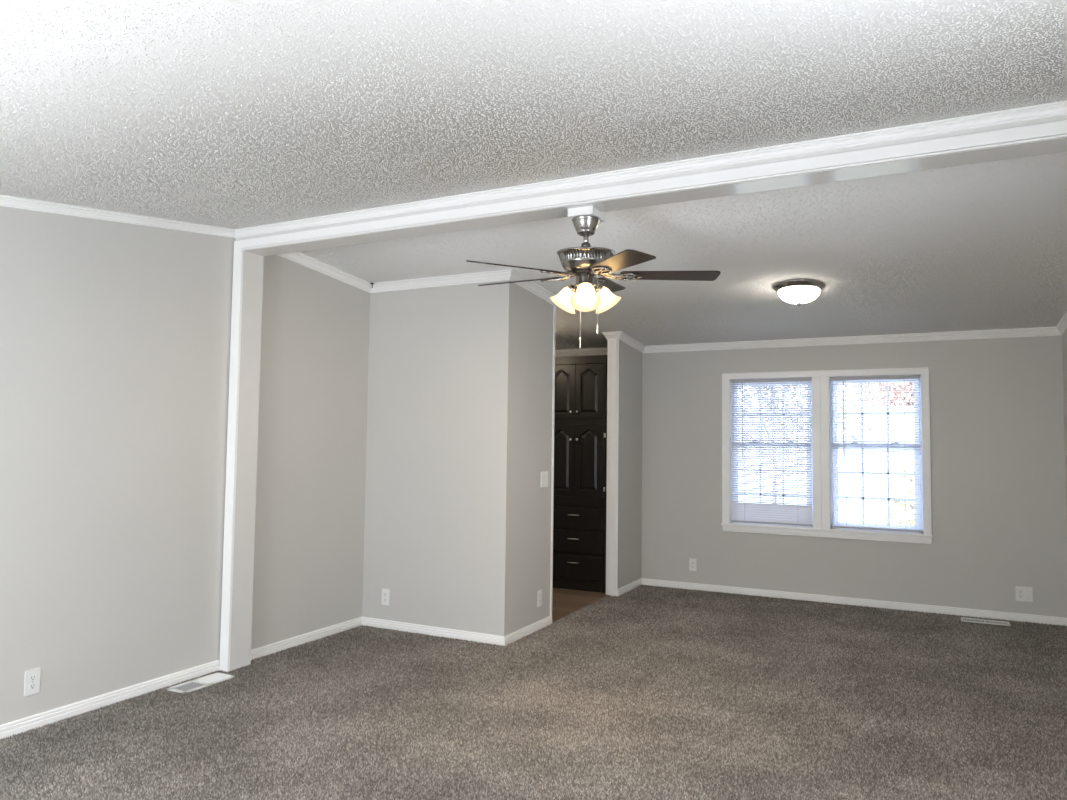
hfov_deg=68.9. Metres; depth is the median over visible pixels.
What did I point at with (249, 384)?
pillar
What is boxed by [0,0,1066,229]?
ceiling
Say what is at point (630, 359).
wall
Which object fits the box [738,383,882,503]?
bare tree
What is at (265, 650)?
baseboard
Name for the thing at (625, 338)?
trim
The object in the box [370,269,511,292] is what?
trim
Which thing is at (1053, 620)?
baseboard
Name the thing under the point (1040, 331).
trim
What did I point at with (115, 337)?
wall
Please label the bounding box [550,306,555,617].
trim
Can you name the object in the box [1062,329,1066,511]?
wall
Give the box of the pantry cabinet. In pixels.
[553,355,606,592]
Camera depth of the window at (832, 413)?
6.69 m
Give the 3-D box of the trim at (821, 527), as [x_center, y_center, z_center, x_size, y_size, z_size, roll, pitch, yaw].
[2.546,0.472,6.876,1.738,1.461,0.152,-1,-4,27]
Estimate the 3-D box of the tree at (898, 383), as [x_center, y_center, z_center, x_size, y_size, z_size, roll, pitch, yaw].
[16.457,0.199,33.747,5.980,7.995,5.965,2,-4,-25]
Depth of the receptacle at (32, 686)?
3.59 m
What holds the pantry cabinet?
on the floor
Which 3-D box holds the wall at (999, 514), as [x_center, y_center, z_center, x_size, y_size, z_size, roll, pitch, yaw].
[2.061,0.374,7.143,4.689,3.020,0.120,-1,-4,27]
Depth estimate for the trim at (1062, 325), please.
5.90 m
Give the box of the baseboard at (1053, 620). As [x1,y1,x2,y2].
[642,578,1066,625]
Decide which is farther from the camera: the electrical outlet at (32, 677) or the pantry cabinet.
the pantry cabinet
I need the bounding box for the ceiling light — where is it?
[773,279,825,305]
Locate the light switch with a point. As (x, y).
(544, 475)
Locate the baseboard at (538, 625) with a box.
[504,616,551,645]
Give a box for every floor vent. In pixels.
[166,672,234,693]
[961,617,1010,625]
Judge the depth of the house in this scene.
22.23 m
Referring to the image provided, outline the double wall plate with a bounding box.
[1015,586,1032,601]
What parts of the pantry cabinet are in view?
raised panel, raised panel, door, door, drawer, drawer, drawer, door, raised panel, raised panel, door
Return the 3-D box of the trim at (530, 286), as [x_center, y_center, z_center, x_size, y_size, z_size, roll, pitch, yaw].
[0.008,-0.804,5.611,0.042,0.126,0.774,-1,-4,27]
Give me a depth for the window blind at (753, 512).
7.04 m
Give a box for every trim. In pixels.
[0,195,234,237]
[219,120,1066,671]
[235,100,1066,237]
[278,252,370,292]
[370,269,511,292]
[510,269,555,305]
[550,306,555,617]
[555,348,606,356]
[603,331,621,339]
[606,339,618,595]
[619,332,644,352]
[643,327,1060,352]
[721,367,932,543]
[1056,312,1066,334]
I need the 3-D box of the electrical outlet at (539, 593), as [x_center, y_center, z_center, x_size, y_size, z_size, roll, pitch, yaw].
[0.046,1.444,5.655,0.008,0.115,0.070,-1,-4,27]
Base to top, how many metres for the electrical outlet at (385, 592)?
0.115 m
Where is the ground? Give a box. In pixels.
[839,520,908,525]
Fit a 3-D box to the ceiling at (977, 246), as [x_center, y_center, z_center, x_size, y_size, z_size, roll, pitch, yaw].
[1.227,-0.933,5.518,4.689,0.612,3.911,-1,-4,27]
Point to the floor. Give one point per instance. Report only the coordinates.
(659, 587)
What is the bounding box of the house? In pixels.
[738,406,914,523]
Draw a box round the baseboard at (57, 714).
[0,660,218,738]
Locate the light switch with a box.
[541,471,547,486]
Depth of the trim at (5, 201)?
3.95 m
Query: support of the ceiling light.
attached to the ceiling at (977, 246)
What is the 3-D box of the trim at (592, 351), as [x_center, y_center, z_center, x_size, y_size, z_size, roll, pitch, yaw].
[0.452,-0.483,7.912,1.148,0.066,0.042,-1,-4,27]
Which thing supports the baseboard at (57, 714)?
attached to the wall at (115, 337)
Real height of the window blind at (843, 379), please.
1.313 m
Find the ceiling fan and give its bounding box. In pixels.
[466,205,720,347]
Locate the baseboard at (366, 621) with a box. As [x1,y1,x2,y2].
[362,617,504,645]
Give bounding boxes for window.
[731,378,812,526]
[830,375,922,532]
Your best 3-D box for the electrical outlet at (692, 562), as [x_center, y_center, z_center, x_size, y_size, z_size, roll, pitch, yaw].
[1.494,1.545,7.283,0.070,0.115,0.008,-1,-4,27]
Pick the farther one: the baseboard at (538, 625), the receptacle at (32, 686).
the baseboard at (538, 625)
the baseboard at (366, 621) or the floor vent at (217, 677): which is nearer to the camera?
the floor vent at (217, 677)
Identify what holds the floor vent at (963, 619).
in the floor
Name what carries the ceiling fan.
hanging from the beam
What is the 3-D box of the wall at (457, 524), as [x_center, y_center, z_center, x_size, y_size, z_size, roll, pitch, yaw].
[-0.548,0.411,5.838,1.190,2.536,0.732,-1,-4,27]
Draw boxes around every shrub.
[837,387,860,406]
[874,460,914,525]
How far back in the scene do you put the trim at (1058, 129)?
3.74 m
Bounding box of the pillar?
[230,251,263,671]
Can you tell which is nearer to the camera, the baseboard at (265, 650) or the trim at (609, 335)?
the baseboard at (265, 650)
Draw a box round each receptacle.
[29,674,36,680]
[29,683,35,689]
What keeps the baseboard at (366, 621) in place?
attached to the wall at (457, 524)
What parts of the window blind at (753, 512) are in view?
rail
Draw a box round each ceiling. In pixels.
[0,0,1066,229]
[299,152,1066,349]
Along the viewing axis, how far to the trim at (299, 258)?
5.39 m
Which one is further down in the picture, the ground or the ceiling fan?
the ground
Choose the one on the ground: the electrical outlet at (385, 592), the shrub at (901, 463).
the shrub at (901, 463)
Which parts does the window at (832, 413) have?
sash, sash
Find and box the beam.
[235,115,1066,255]
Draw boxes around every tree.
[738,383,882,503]
[840,382,913,406]
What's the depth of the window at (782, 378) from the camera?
7.11 m
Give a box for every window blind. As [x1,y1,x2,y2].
[731,378,811,525]
[830,375,921,531]
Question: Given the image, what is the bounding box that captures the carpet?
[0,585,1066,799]
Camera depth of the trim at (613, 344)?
6.98 m
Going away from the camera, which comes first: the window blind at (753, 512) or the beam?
the beam
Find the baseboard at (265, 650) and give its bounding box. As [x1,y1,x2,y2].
[251,617,361,659]
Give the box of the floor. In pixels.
[0,587,1066,799]
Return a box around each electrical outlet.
[24,668,40,696]
[381,588,389,604]
[537,590,541,606]
[689,558,696,570]
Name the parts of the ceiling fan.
blade, blade, lamp shade, pull chain, lamp shade, light bulb, lamp shade, blade, blade, blade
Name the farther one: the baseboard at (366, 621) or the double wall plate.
the double wall plate
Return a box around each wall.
[0,206,369,724]
[362,280,552,635]
[566,335,1066,617]
[618,340,641,595]
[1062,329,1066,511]
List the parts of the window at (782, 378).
sash, sash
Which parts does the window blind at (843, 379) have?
rail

